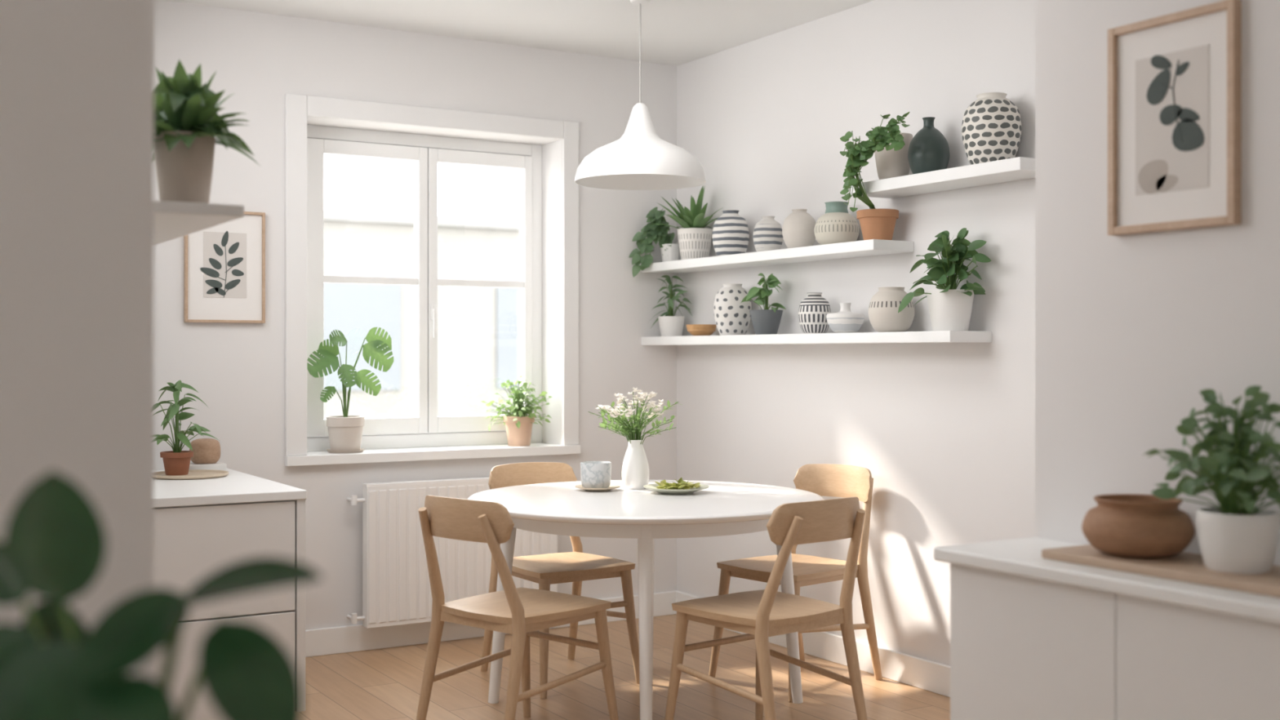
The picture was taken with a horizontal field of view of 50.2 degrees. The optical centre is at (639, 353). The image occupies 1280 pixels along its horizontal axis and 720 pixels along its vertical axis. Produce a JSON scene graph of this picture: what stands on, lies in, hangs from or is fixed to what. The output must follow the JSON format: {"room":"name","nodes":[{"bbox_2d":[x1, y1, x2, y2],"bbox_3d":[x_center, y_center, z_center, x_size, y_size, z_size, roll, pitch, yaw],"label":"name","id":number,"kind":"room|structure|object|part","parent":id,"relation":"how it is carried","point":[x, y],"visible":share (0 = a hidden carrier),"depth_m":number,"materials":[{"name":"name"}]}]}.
{"room":"dining room","nodes":[
{"label":"dining room","id":0,"kind":"room"},
{"bbox_2d":[0,0,153,679],"bbox_3d":[-2.666,-0.065,2.840,2.480,2.630,3.456,0,0,-31],"label":"wall","id":1,"kind":"structure","parent":0,"point":[77,76],"depth_m":1.95,"materials":[{"name":"paint"}]},
{"bbox_2d":[153,200,244,245],"bbox_3d":[-1.372,-0.312,3.466,0.382,0.026,1.319,0,0,-31],"label":"shelf","id":2,"kind":"object","parent":1,"relation":"attached to","point":[171,220],"visible":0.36,"depth_m":3.00,"materials":[{"name":"white paint"}]},
{"bbox_2d":[153,59,258,203],"bbox_3d":[-1.044,-0.488,3.063,0.350,0.326,0.332,0,0,0],"label":"potted plant","id":3,"kind":"object","parent":2,"relation":"on","point":[187,122],"visible":0.87,"depth_m":3.03,"materials":[{"name":"green plant"}]},
{"bbox_3d":[-1.026,-0.407,3.079,0.132,0.165,0.132,0,0,-31],"label":"pot","id":4,"kind":"part","parent":3,"relation":"part of","materials":[{"name":"beige ceramic"}]},
{"bbox_2d":[153,0,676,630],"bbox_3d":[-2.165,-0.065,5.322,5.900,2.630,0.280,0,0,-31],"label":"wall","id":5,"kind":"structure","parent":0,"point":[237,370],"depth_m":5.82,"materials":[{"name":"paint"}]},
{"bbox_2d":[183,211,265,323],"bbox_3d":[-1.655,-0.345,5.452,0.315,0.447,0.025,0,0,-31],"label":"framed picture","id":6,"kind":"object","parent":5,"relation":"attached to","point":[224,264],"visible":0.84,"depth_m":5.46,"materials":[{"name":"brown wood"}]},
{"bbox_2d":[203,231,246,297],"bbox_3d":[-1.655,-0.352,5.452,0.170,0.260,0.002,0,0,-31],"label":"print","id":7,"kind":"object","parent":6,"relation":"attached to","point":[224,253],"depth_m":5.45,"materials":[{"name":"paper"}]},
{"bbox_2d":[306,124,542,451],"bbox_3d":[-0.979,-0.279,6.128,1.191,1.398,0.105,0,0,-31],"label":"window","id":8,"kind":"structure","parent":5,"relation":"in","point":[425,428],"depth_m":6.12,"materials":[{"name":"white paint"}]},
{"bbox_3d":[-1.203,-0.281,5.996,0.558,1.277,0.060,0,0,-31],"label":"sash","id":9,"kind":"part","parent":8,"relation":"part of","materials":[{"name":"white paint"}]},
{"bbox_3d":[-0.921,-0.145,6.116,0.020,0.150,0.025,0,0,-31],"label":"handle","id":10,"kind":"part","parent":8,"relation":"part of","materials":[{"name":"white paint"}]},
{"bbox_3d":[-0.739,-0.281,6.275,0.517,1.277,0.060,0,0,-31],"label":"sash","id":11,"kind":"part","parent":8,"relation":"part of","materials":[{"name":"white paint"}]},
{"bbox_2d":[284,93,578,456],"bbox_3d":[-0.866,-0.321,5.931,1.359,1.482,0.018,0,0,-31],"label":"trim","id":12,"kind":"structure","parent":5,"relation":"attached to","point":[297,107],"depth_m":5.71,"materials":[{"name":"paint"}]},
{"bbox_2d":[284,442,580,466],"bbox_3d":[-0.934,0.440,6.044,1.359,0.040,0.315,0,0,-31],"label":"windowsill","id":13,"kind":"structure","parent":5,"relation":"attached to","point":[431,453],"depth_m":5.91,"materials":[{"name":"white paint"}]},
{"bbox_2d":[306,327,394,453],"bbox_3d":[-1.238,0.153,5.802,0.392,0.534,0.176,0,0,-31],"label":"monstera","id":14,"kind":"object","parent":13,"relation":"on","point":[344,431],"visible":1,"depth_m":5.76,"materials":[{"name":"green plant"}]},
{"bbox_2d":[326,415,364,450],"bbox_3d":[-1.250,0.341,5.804,0.160,0.146,0.160,0,0,-31],"label":"pot","id":15,"kind":"object","parent":14,"relation":"attached to","point":[345,432],"depth_m":5.74,"materials":[{"name":"beige ceramic"}]},
{"bbox_2d":[480,375,552,446],"bbox_3d":[-0.558,0.260,6.213,0.324,0.320,0.321,0,0,12],"label":"potted plant","id":16,"kind":"object","parent":13,"relation":"on","point":[518,424],"visible":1,"depth_m":6.17,"materials":[{"name":"green plant"}]},
{"bbox_2d":[503,415,534,446],"bbox_3d":[-0.550,0.352,6.214,0.142,0.135,0.142,0,0,-31],"label":"pot","id":17,"kind":"object","parent":16,"relation":"attached to","point":[516,437],"depth_m":6.16,"materials":[{"name":"ceramic"}]},
{"bbox_2d":[346,476,557,628],"bbox_3d":[-0.798,0.842,5.917,0.949,0.597,0.109,0,0,-31],"label":"radiator","id":18,"kind":"object","parent":5,"relation":"attached to","point":[397,589],"visible":0.52,"depth_m":5.76,"materials":[{"name":"metal"}]},
{"bbox_2d":[305,591,676,657],"bbox_3d":[-0.735,1.195,6.010,2.140,0.110,0.018,0,0,-31],"label":"baseboard","id":19,"kind":"structure","parent":5,"relation":"attached to","point":[356,637],"depth_m":5.81,"materials":[{"name":"white paint"}]},
{"bbox_2d":[164,0,874,66],"bbox_3d":[-0.226,-1.430,2.008,6.000,0.100,8.000,0,0,-31],"label":"ceiling","id":20,"kind":"structure","parent":0,"point":[674,33],"depth_m":5.66,"materials":[{"name":"paint"}]},
{"bbox_2d":[574,0,706,190],"bbox_3d":[0.001,-1.015,5.200,0.500,0.730,0.500,0,0,-31],"label":"pendant lamp","id":21,"kind":"object","parent":20,"relation":"hanging from","point":[639,160],"visible":1,"depth_m":5.08,"materials":[{"name":"metal"}]},
{"bbox_3d":[0.001,-0.801,5.200,0.500,0.302,0.500,0,0,-31],"label":"lamp shade","id":22,"kind":"part","parent":21,"relation":"part of","materials":[{"name":"metal"}]},
{"bbox_2d":[301,613,950,719],"bbox_3d":[-0.226,1.300,2.008,6.000,0.100,8.000,0,0,-31],"label":"floor","id":23,"kind":"structure","parent":0,"point":[383,683],"depth_m":5.13,"materials":[{"name":"brown wood"}]},
{"bbox_2d":[153,499,305,719],"bbox_3d":[-1.802,0.868,4.753,0.970,0.765,1.066,0,0,-31],"label":"base cabinet","id":24,"kind":"object","parent":23,"relation":"on","point":[191,543],"visible":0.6,"depth_m":4.41,"materials":[{"name":"paint"}]},
{"bbox_3d":[-1.549,1.021,4.298,0.935,0.328,0.021,0,0,-31],"label":"drawer","id":25,"kind":"part","parent":24,"relation":"part of","materials":[{"name":"paint"}]},
{"bbox_3d":[-1.549,0.670,4.298,0.935,0.361,0.021,0,0,-31],"label":"drawer","id":26,"kind":"part","parent":24,"relation":"part of","materials":[{"name":"paint"}]},
{"bbox_2d":[153,467,306,507],"bbox_3d":[-1.801,0.470,4.751,0.974,0.030,1.075,0,0,-31],"label":"countertop","id":27,"kind":"structure","parent":24,"relation":"on","point":[237,486],"depth_m":4.52,"materials":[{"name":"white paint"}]},
{"bbox_2d":[153,469,228,479],"bbox_3d":[-1.663,0.448,5.041,0.280,0.014,0.280,0,0,-31],"label":"tray","id":28,"kind":"object","parent":27,"relation":"on","point":[193,474],"visible":0.81,"depth_m":5.02,"materials":[{"name":"brown wood"}]},
{"bbox_2d":[153,380,219,475],"bbox_3d":[-1.705,0.274,5.076,0.292,0.349,0.262,0,0,-31],"label":"potted plant","id":29,"kind":"object","parent":28,"relation":"on","point":[176,462],"visible":0.97,"depth_m":5.04,"materials":[{"name":"green plant"}]},
{"bbox_3d":[-1.714,0.406,5.057,0.118,0.085,0.118,0,0,-31],"label":"pot","id":30,"kind":"part","parent":29,"relation":"part of","materials":[{"name":"ceramic"}]},
{"bbox_2d":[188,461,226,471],"bbox_3d":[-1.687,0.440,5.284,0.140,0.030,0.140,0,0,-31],"label":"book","id":31,"kind":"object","parent":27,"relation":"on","point":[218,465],"visible":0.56,"depth_m":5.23,"materials":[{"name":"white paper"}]},
{"bbox_2d":[189,438,220,463],"bbox_3d":[-1.683,0.378,5.286,0.116,0.096,0.116,0,0,-31],"label":"wooden vase","id":32,"kind":"object","parent":31,"relation":"on","point":[206,451],"visible":0.95,"depth_m":5.24,"materials":[{"name":"brown wood"}]},
{"bbox_3d":[-1.131,0.838,4.549,0.030,0.705,0.023,0,0,-31],"label":"panel","id":33,"kind":"part","parent":24,"relation":"part of","materials":[{"name":"paint"}]},
{"bbox_2d":[416,495,618,719],"bbox_3d":[-0.403,0.847,4.363,0.442,0.812,0.550,0,0,41],"label":"dining chair","id":34,"kind":"object","parent":23,"relation":"on","point":[519,612],"visible":1,"depth_m":4.28,"materials":[{"name":"brown wood"}]},
{"bbox_3d":[-0.663,0.866,4.318,0.089,0.773,0.140,0,0,41],"label":"leg","id":35,"kind":"part","parent":34,"relation":"part of","materials":[{"name":"brown wood"}]},
{"bbox_3d":[-0.551,0.506,4.191,0.392,0.131,0.084,0,0,41],"label":"backrest","id":36,"kind":"part","parent":34,"relation":"part of","materials":[{"name":"brown wood"}]},
{"bbox_3d":[-0.410,0.866,4.098,0.089,0.773,0.140,0,0,41],"label":"leg","id":37,"kind":"part","parent":34,"relation":"part of","materials":[{"name":"brown wood"}]},
{"bbox_3d":[-0.387,0.835,4.381,0.356,0.030,0.373,0,0,41],"label":"seat rail","id":38,"kind":"part","parent":34,"relation":"part of","materials":[{"name":"brown wood"}]},
{"bbox_3d":[-0.395,1.035,4.664,0.042,0.434,0.092,0,0,3],"label":"leg","id":39,"kind":"part","parent":34,"relation":"part of","materials":[{"name":"brown wood"}]},
{"bbox_3d":[-0.378,0.810,4.391,0.427,0.024,0.430,0,0,41],"label":"seat","id":40,"kind":"part","parent":34,"relation":"part of","materials":[{"name":"brown wood"}]},
{"bbox_3d":[-0.105,1.035,4.413,0.092,0.434,0.042,0,0,-11],"label":"leg","id":41,"kind":"part","parent":34,"relation":"part of","materials":[{"name":"brown wood"}]},
{"bbox_2d":[480,462,639,698],"bbox_3d":[-0.319,0.847,5.288,0.442,0.812,0.550,0,0,-33],"label":"dining chair","id":42,"kind":"object","parent":23,"relation":"on","point":[576,566],"visible":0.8,"depth_m":5.25,"materials":[{"name":"brown wood"}]},
{"bbox_3d":[-0.571,0.866,5.368,0.089,0.773,0.140,0,0,-33],"label":"leg","id":43,"kind":"part","parent":42,"relation":"part of","materials":[{"name":"brown wood"}]},
{"bbox_3d":[-0.443,0.506,5.478,0.392,0.131,0.084,0,0,-33],"label":"backrest","id":44,"kind":"part","parent":42,"relation":"part of","materials":[{"name":"brown wood"}]},
{"bbox_3d":[-0.353,1.035,4.988,0.042,0.434,0.092,0,0,5],"label":"leg","id":45,"kind":"part","parent":42,"relation":"part of","materials":[{"name":"brown wood"}]},
{"bbox_3d":[-0.306,0.835,5.268,0.356,0.030,0.373,0,0,-33],"label":"seat rail","id":46,"kind":"part","parent":42,"relation":"part of","materials":[{"name":"brown wood"}]},
{"bbox_3d":[-0.298,0.810,5.256,0.427,0.024,0.430,0,0,-33],"label":"seat","id":47,"kind":"part","parent":42,"relation":"part of","materials":[{"name":"brown wood"}]},
{"bbox_3d":[-0.290,0.866,5.551,0.089,0.773,0.140,0,0,-33],"label":"leg","id":48,"kind":"part","parent":42,"relation":"part of","materials":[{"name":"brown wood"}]},
{"bbox_3d":[-0.031,1.035,5.198,0.092,0.434,0.042,0,0,19],"label":"leg","id":49,"kind":"part","parent":42,"relation":"part of","materials":[{"name":"brown wood"}]},
{"bbox_2d":[466,480,823,719],"bbox_3d":[0.020,0.881,4.894,1.268,0.742,1.268,0,0,0],"label":"dining table","id":50,"kind":"object","parent":23,"relation":"on","point":[646,515],"visible":0.76,"depth_m":4.53,"materials":[{"name":"white wood"}]},
{"bbox_3d":[-0.488,0.893,4.894,0.112,0.716,0.056,0,0,0],"label":"leg","id":51,"kind":"part","parent":50,"relation":"part of","materials":[{"name":"white wood"}]},
{"bbox_2d":[575,484,620,491],"bbox_3d":[-0.158,0.502,5.090,0.168,0.016,0.168,0,0,-31],"label":"saucer","id":52,"kind":"object","parent":50,"relation":"on","point":[611,486],"visible":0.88,"depth_m":5.04,"materials":[{"name":"white ceramic"}]},
{"bbox_2d":[580,461,611,488],"bbox_3d":[-0.164,0.454,5.092,0.116,0.096,0.116,0,0,-31],"label":"cup","id":53,"kind":"object","parent":52,"relation":"on","point":[593,474],"visible":0.96,"depth_m":5.04,"materials":[{"name":"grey ceramic"}]},
{"bbox_2d":[622,439,648,489],"bbox_3d":[-0.017,0.418,5.150,0.104,0.186,0.104,0,0,-31],"label":"flower vase","id":54,"kind":"object","parent":50,"relation":"on","point":[635,467],"visible":0.99,"depth_m":5.11,"materials":[{"name":"white ceramic"}]},
{"bbox_2d":[588,387,682,444],"bbox_3d":[-0.011,0.251,5.159,0.326,0.248,0.374,0,0,12],"label":"flower bouquet","id":55,"kind":"object","parent":54,"relation":"in","point":[624,429],"visible":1,"depth_m":5.12,"materials":[{"name":"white plant"}]},
{"bbox_3d":[0.019,0.893,4.386,0.056,0.716,0.112,0,0,0],"label":"leg","id":56,"kind":"part","parent":50,"relation":"part of","materials":[{"name":"white wood"}]},
{"bbox_2d":[643,483,709,494],"bbox_3d":[0.133,0.498,5.000,0.240,0.024,0.240,0,0,-31],"label":"plate","id":57,"kind":"object","parent":50,"relation":"on","point":[651,486],"visible":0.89,"depth_m":4.94,"materials":[{"name":"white ceramic"}]},
{"bbox_2d":[654,477,700,489],"bbox_3d":[0.140,0.479,5.010,0.166,0.043,0.170,0,0,-5],"label":"salad","id":58,"kind":"object","parent":57,"relation":"on","point":[681,484],"visible":0.96,"depth_m":5.00,"materials":[{"name":"green plant"}]},
{"bbox_3d":[0.528,0.893,4.893,0.112,0.716,0.056,0,0,0],"label":"leg","id":59,"kind":"part","parent":50,"relation":"part of","materials":[{"name":"white wood"}]},
{"bbox_2d":[664,497,867,719],"bbox_3d":[0.409,0.847,4.324,0.442,0.812,0.550,0,0,-39],"label":"dining chair","id":60,"kind":"object","parent":23,"relation":"on","point":[762,614],"visible":1,"depth_m":4.22,"materials":[{"name":"brown wood"}]},
{"bbox_3d":[0.114,1.035,4.384,0.092,0.434,0.042,0,0,13],"label":"leg","id":61,"kind":"part","parent":60,"relation":"part of","materials":[{"name":"brown wood"}]},
{"bbox_3d":[0.386,0.810,4.353,0.427,0.024,0.430,0,0,-39],"label":"seat","id":62,"kind":"part","parent":60,"relation":"part of","materials":[{"name":"brown wood"}]},
{"bbox_3d":[0.412,1.035,4.626,0.042,0.434,0.092,0,0,-1],"label":"leg","id":63,"kind":"part","parent":60,"relation":"part of","materials":[{"name":"brown wood"}]},
{"bbox_3d":[0.395,0.835,4.343,0.356,0.030,0.373,0,0,-39],"label":"seat rail","id":64,"kind":"part","parent":60,"relation":"part of","materials":[{"name":"brown wood"}]},
{"bbox_3d":[0.409,0.866,4.060,0.089,0.773,0.140,0,0,-39],"label":"leg","id":65,"kind":"part","parent":60,"relation":"part of","materials":[{"name":"brown wood"}]},
{"bbox_3d":[0.553,0.506,4.148,0.392,0.131,0.084,0,0,-39],"label":"backrest","id":66,"kind":"part","parent":60,"relation":"part of","materials":[{"name":"brown wood"}]},
{"bbox_3d":[0.669,0.866,4.271,0.089,0.773,0.140,0,0,-39],"label":"leg","id":67,"kind":"part","parent":60,"relation":"part of","materials":[{"name":"brown wood"}]},
{"bbox_2d":[708,463,882,702],"bbox_3d":[0.606,0.847,5.231,0.550,0.812,0.442,0,0,-41],"label":"dining chair","id":68,"kind":"object","parent":23,"relation":"on","point":[844,481],"visible":0.81,"depth_m":5.21,"materials":[{"name":"brown wood"}]},
{"bbox_3d":[0.305,1.035,5.223,0.092,0.434,0.042,0,0,-3],"label":"leg","id":69,"kind":"part","parent":68,"relation":"part of","materials":[{"name":"brown wood"}]},
{"bbox_3d":[0.578,0.810,5.207,0.430,0.024,0.427,0,0,-41],"label":"seat","id":70,"kind":"part","parent":68,"relation":"part of","materials":[{"name":"brown wood"}]},
{"bbox_3d":[0.588,0.835,5.216,0.373,0.030,0.356,0,0,-41],"label":"seat rail","id":71,"kind":"part","parent":68,"relation":"part of","materials":[{"name":"brown wood"}]},
{"bbox_3d":[0.557,1.035,4.934,0.042,0.434,0.092,0,0,11],"label":"leg","id":72,"kind":"part","parent":68,"relation":"part of","materials":[{"name":"brown wood"}]},
{"bbox_3d":[0.650,0.866,5.492,0.140,0.773,0.089,0,0,-41],"label":"leg","id":73,"kind":"part","parent":68,"relation":"part of","materials":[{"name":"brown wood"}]},
{"bbox_3d":[0.777,0.506,5.380,0.084,0.131,0.392,0,0,-41],"label":"backrest","id":74,"kind":"part","parent":68,"relation":"part of","materials":[{"name":"brown wood"}]},
{"bbox_3d":[0.871,0.866,5.240,0.140,0.773,0.089,0,0,-41],"label":"leg","id":75,"kind":"part","parent":68,"relation":"part of","materials":[{"name":"brown wood"}]},
{"bbox_2d":[950,563,1116,719],"bbox_3d":[0.974,0.866,3.050,0.311,0.768,0.473,0,0,-31],"label":"base cabinet","id":76,"kind":"object","parent":23,"relation":"on","point":[1022,647],"visible":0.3,"depth_m":2.96,"materials":[{"name":"paint"}]},
{"bbox_2d":[1116,594,1279,719],"bbox_3d":[1.218,0.866,2.645,0.311,0.768,0.473,0,0,-31],"label":"base cabinet","id":77,"kind":"object","parent":23,"relation":"on","point":[1175,662],"visible":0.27,"depth_m":2.61,"materials":[{"name":"paint"}]},
{"bbox_3d":[1.462,0.866,2.239,0.311,0.768,0.474,0,0,-31],"label":"base cabinet","id":78,"kind":"object","parent":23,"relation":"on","visible":0},
{"bbox_2d":[933,537,1279,623],"bbox_3d":[1.202,0.466,2.645,0.338,0.032,1.457,0,0,-31],"label":"countertop","id":79,"kind":"structure","parent":78,"relation":"on","point":[1022,557],"depth_m":2.79,"materials":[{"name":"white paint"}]},
{"bbox_2d":[1041,544,1279,597],"bbox_3d":[1.197,0.440,2.708,0.240,0.020,0.830,0,0,-31],"label":"chopping board","id":80,"kind":"object","parent":79,"relation":"on","point":[1184,566],"visible":0.59,"depth_m":2.76,"materials":[{"name":"brown wood"}]},
{"bbox_2d":[1081,493,1195,558],"bbox_3d":[1.065,0.370,2.926,0.228,0.121,0.228,0,0,-31],"label":"wooden bowl","id":81,"kind":"object","parent":80,"relation":"on","point":[1122,525],"visible":0.99,"depth_m":2.85,"materials":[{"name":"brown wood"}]},
{"bbox_2d":[1142,385,1279,573],"bbox_3d":[1.159,0.247,2.722,0.328,0.366,0.358,0,0,-31],"label":"potted plant","id":82,"kind":"object","parent":80,"relation":"on","point":[1237,536],"visible":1,"depth_m":2.68,"materials":[{"name":"green plant"}]},
{"bbox_3d":[1.189,0.372,2.720,0.154,0.116,0.154,0,0,-31],"label":"pot","id":83,"kind":"part","parent":82,"relation":"part of","materials":[{"name":"white ceramic"}]},
{"bbox_3d":[-0.445,0.900,1.199,0.240,0.701,0.240,0,0,0],"label":"plant stand","id":84,"kind":"object","parent":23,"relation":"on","visible":0},
{"bbox_2d":[0,470,323,719],"bbox_3d":[-0.440,0.326,1.199,0.333,0.448,0.181,0,0,0],"label":"rubber plant","id":85,"kind":"object","parent":84,"relation":"on","point":[53,667],"visible":1,"depth_m":1.18,"materials":[{"name":"green plant"}]},
{"bbox_2d":[676,0,1035,666],"bbox_3d":[1.121,-0.065,5.293,0.300,2.630,3.163,0,0,-31],"label":"wall","id":86,"kind":"structure","parent":0,"point":[944,433],"depth_m":5.35,"materials":[{"name":"paint"}]},
{"bbox_2d":[641,239,913,273],"bbox_3d":[0.519,-0.402,5.808,0.200,0.040,1.659,0,0,-31],"label":"floating shelf","id":87,"kind":"object","parent":86,"relation":"attached to","point":[869,247],"visible":0.89,"depth_m":5.54,"materials":[{"name":"white paint"}]},
{"bbox_2d":[628,207,680,276],"bbox_3d":[0.079,-0.521,6.399,0.243,0.333,0.129,0,0,-13],"label":"trailing plant","id":88,"kind":"object","parent":87,"relation":"on","point":[655,233],"visible":0.92,"depth_m":6.39,"materials":[{"name":"green plant"}]},
{"bbox_3d":[0.145,-0.467,6.429,0.100,0.090,0.100,0,0,-31],"label":"pot","id":89,"kind":"part","parent":88,"relation":"part of","materials":[{"name":"white ceramic"}]},
{"bbox_2d":[652,186,721,259],"bbox_3d":[0.194,-0.594,6.222,0.309,0.345,0.431,0,0,-31],"label":"potted plant","id":90,"kind":"object","parent":87,"relation":"on","point":[694,240],"visible":0.93,"depth_m":6.19,"materials":[{"name":"green plant"}]},
{"bbox_3d":[0.251,-0.494,6.253,0.160,0.145,0.160,0,0,-31],"label":"pot","id":91,"kind":"part","parent":90,"relation":"part of","materials":[{"name":"ceramic"}]},
{"bbox_2d":[711,209,749,256],"bbox_3d":[0.399,-0.524,6.008,0.163,0.206,0.163,0,0,-31],"label":"vase","id":92,"kind":"object","parent":87,"relation":"on","point":[731,233],"visible":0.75,"depth_m":5.95,"materials":[{"name":"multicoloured ceramic"}]},
{"bbox_2d":[753,216,782,251],"bbox_3d":[0.541,-0.499,5.772,0.126,0.156,0.126,0,0,-31],"label":"vase","id":93,"kind":"object","parent":87,"relation":"on","point":[767,233],"visible":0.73,"depth_m":5.72,"materials":[{"name":"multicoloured ceramic"}]},
{"bbox_2d":[782,208,815,248],"bbox_3d":[0.652,-0.504,5.588,0.142,0.166,0.142,0,0,-31],"label":"vase","id":94,"kind":"object","parent":87,"relation":"on","point":[797,229],"visible":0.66,"depth_m":5.54,"materials":[{"name":"beige ceramic"}]},
{"bbox_2d":[813,201,859,244],"bbox_3d":[0.775,-0.507,5.384,0.178,0.172,0.178,0,0,-31],"label":"vase","id":95,"kind":"object","parent":87,"relation":"on","point":[836,225],"visible":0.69,"depth_m":5.32,"materials":[{"name":"beige ceramic"}]},
{"bbox_2d":[840,111,910,239],"bbox_3d":[0.850,-0.639,5.010,0.229,0.434,0.497,0,0,5],"label":"climbing plant","id":96,"kind":"object","parent":87,"relation":"on","point":[875,224],"visible":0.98,"depth_m":5.03,"materials":[{"name":"green plant"}]},
{"bbox_3d":[0.900,-0.481,5.176,0.158,0.118,0.158,0,0,-31],"label":"pot","id":97,"kind":"part","parent":96,"relation":"part of","materials":[{"name":"ceramic"}]},
{"bbox_2d":[675,591,950,697],"bbox_3d":[0.990,1.195,5.204,0.018,0.110,3.145,0,0,-31],"label":"baseboard","id":98,"kind":"structure","parent":86,"relation":"attached to","point":[920,673],"depth_m":5.27,"materials":[{"name":"white paint"}]},
{"bbox_2d":[641,330,991,345],"bbox_3d":[0.622,-0.058,5.637,0.200,0.040,2.058,0,0,-31],"label":"floating shelf","id":99,"kind":"object","parent":86,"relation":"attached to","point":[935,336],"visible":1,"depth_m":5.25,"materials":[{"name":"white paint"}]},
{"bbox_2d":[649,275,693,336],"bbox_3d":[0.146,-0.223,6.413,0.215,0.289,0.167,0,0,37],"label":"potted plant","id":100,"kind":"object","parent":99,"relation":"on","point":[670,325],"visible":0.96,"depth_m":6.39,"materials":[{"name":"green plant"}]},
{"bbox_3d":[0.148,-0.126,6.425,0.124,0.095,0.124,0,0,-31],"label":"pot","id":101,"kind":"part","parent":100,"relation":"part of","materials":[{"name":"white ceramic"}]},
{"bbox_2d":[685,324,716,335],"bbox_3d":[0.279,-0.104,6.207,0.140,0.053,0.140,0,0,-31],"label":"bowl","id":102,"kind":"object","parent":99,"relation":"on","point":[694,329],"visible":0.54,"depth_m":6.16,"materials":[{"name":"brown wood"}]},
{"bbox_2d":[713,284,751,335],"bbox_3d":[0.406,-0.190,5.995,0.167,0.227,0.167,0,0,-31],"label":"vase","id":103,"kind":"object","parent":99,"relation":"on","point":[731,316],"visible":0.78,"depth_m":5.93,"materials":[{"name":"ceramic"}]},
{"bbox_2d":[741,272,786,334],"bbox_3d":[0.529,-0.208,5.792,0.166,0.261,0.192,0,0,21],"label":"potted plant","id":104,"kind":"object","parent":99,"relation":"on","point":[766,321],"visible":0.95,"depth_m":5.75,"materials":[{"name":"green plant"}]},
{"bbox_3d":[0.534,-0.131,5.783,0.140,0.105,0.140,0,0,-31],"label":"pot","id":105,"kind":"part","parent":104,"relation":"part of","materials":[{"name":"grey ceramic"}]},
{"bbox_2d":[798,292,831,333],"bbox_3d":[0.703,-0.160,5.503,0.133,0.166,0.133,0,0,-31],"label":"vase","id":106,"kind":"object","parent":99,"relation":"on","point":[813,309],"visible":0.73,"depth_m":5.45,"materials":[{"name":"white ceramic"}]},
{"bbox_2d":[826,302,864,333],"bbox_3d":[0.802,-0.137,5.338,0.148,0.119,0.148,0,0,-31],"label":"vase","id":107,"kind":"object","parent":99,"relation":"on","point":[845,321],"visible":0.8,"depth_m":5.29,"materials":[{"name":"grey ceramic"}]},
{"bbox_2d":[868,286,915,332],"bbox_3d":[0.940,-0.161,5.110,0.172,0.169,0.172,0,0,-31],"label":"vase","id":108,"kind":"object","parent":99,"relation":"on","point":[884,316],"visible":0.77,"depth_m":5.05,"materials":[{"name":"beige ceramic"}]},
{"bbox_2d":[897,227,991,331],"bbox_3d":[1.101,-0.259,4.846,0.299,0.363,0.284,0,0,31],"label":"potted plant","id":109,"kind":"object","parent":99,"relation":"on","point":[950,308],"visible":0.99,"depth_m":4.80,"materials":[{"name":"green plant"}]},
{"bbox_3d":[1.100,-0.150,4.844,0.166,0.145,0.166,0,0,-31],"label":"pot","id":110,"kind":"part","parent":109,"relation":"part of","materials":[{"name":"white ceramic"}]},
{"bbox_2d":[851,156,1035,198],"bbox_3d":[1.099,-0.617,4.846,0.200,0.043,0.847,0,0,-31],"label":"floating shelf","id":111,"kind":"object","parent":86,"relation":"attached to","point":[1019,168],"visible":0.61,"depth_m":4.74,"materials":[{"name":"white paint"}]},
{"bbox_2d":[874,132,912,179],"bbox_3d":[0.945,-0.725,5.101,0.145,0.177,0.145,0,0,-31],"label":"vase","id":112,"kind":"object","parent":111,"relation":"on","point":[891,163],"visible":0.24,"depth_m":5.05,"materials":[{"name":"beige ceramic"}]},
{"bbox_2d":[907,116,949,173],"bbox_3d":[1.043,-0.743,4.939,0.148,0.213,0.148,0,0,-31],"label":"vase","id":113,"kind":"object","parent":111,"relation":"on","point":[928,149],"visible":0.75,"depth_m":4.88,"materials":[{"name":"green ceramic"}]},
{"bbox_2d":[961,92,1022,164],"bbox_3d":[1.202,-0.759,4.675,0.199,0.247,0.199,0,0,-31],"label":"vase","id":114,"kind":"object","parent":111,"relation":"on","point":[992,127],"visible":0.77,"depth_m":4.60,"materials":[{"name":"white ceramic"}]},
{"bbox_2d":[1035,0,1279,565],"bbox_3d":[2.664,-0.065,1.786,1.279,2.630,4.437,0,0,-31],"label":"wall","id":115,"kind":"structure","parent":0,"point":[1131,329],"depth_m":3.13,"materials":[{"name":"paint"}]},
{"bbox_2d":[1107,0,1240,235],"bbox_3d":[1.168,-0.507,3.004,0.025,0.473,0.328,0,0,-31],"label":"framed picture","id":116,"kind":"object","parent":115,"relation":"attached to","point":[1174,79],"visible":1,"depth_m":2.99,"materials":[{"name":"brown wood"}]},
{"bbox_2d":[1135,44,1208,195],"bbox_3d":[1.168,-0.508,3.004,0.002,0.305,0.190,0,0,-31],"label":"print","id":117,"kind":"object","parent":116,"relation":"attached to","point":[1172,81],"depth_m":3.00,"materials":[{"name":"paper"}]},
{"bbox_2d":[1146,54,1204,151],"bbox_3d":[1.172,-0.550,2.994,0.002,0.224,0.149,0,0,-31],"label":"art","id":118,"kind":"object","parent":116,"relation":"attached to","point":[1175,83],"depth_m":2.99,"materials":[{"name":"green paper"}]},
{"label":"outside","id":119,"kind":"structure","parent":0,"visible":0},
{"bbox_3d":[-3.440,4.300,22.255,70.000,0.100,29.400,0,0,-31],"label":"ground","id":120,"kind":"structure","parent":119,"visible":0},
{"bbox_2d":[324,208,519,418],"bbox_3d":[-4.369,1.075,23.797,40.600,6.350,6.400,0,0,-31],"label":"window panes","id":121,"kind":"structure","parent":120,"relation":"on","point":[478,327],"depth_m":20.73,"materials":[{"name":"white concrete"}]}
]}

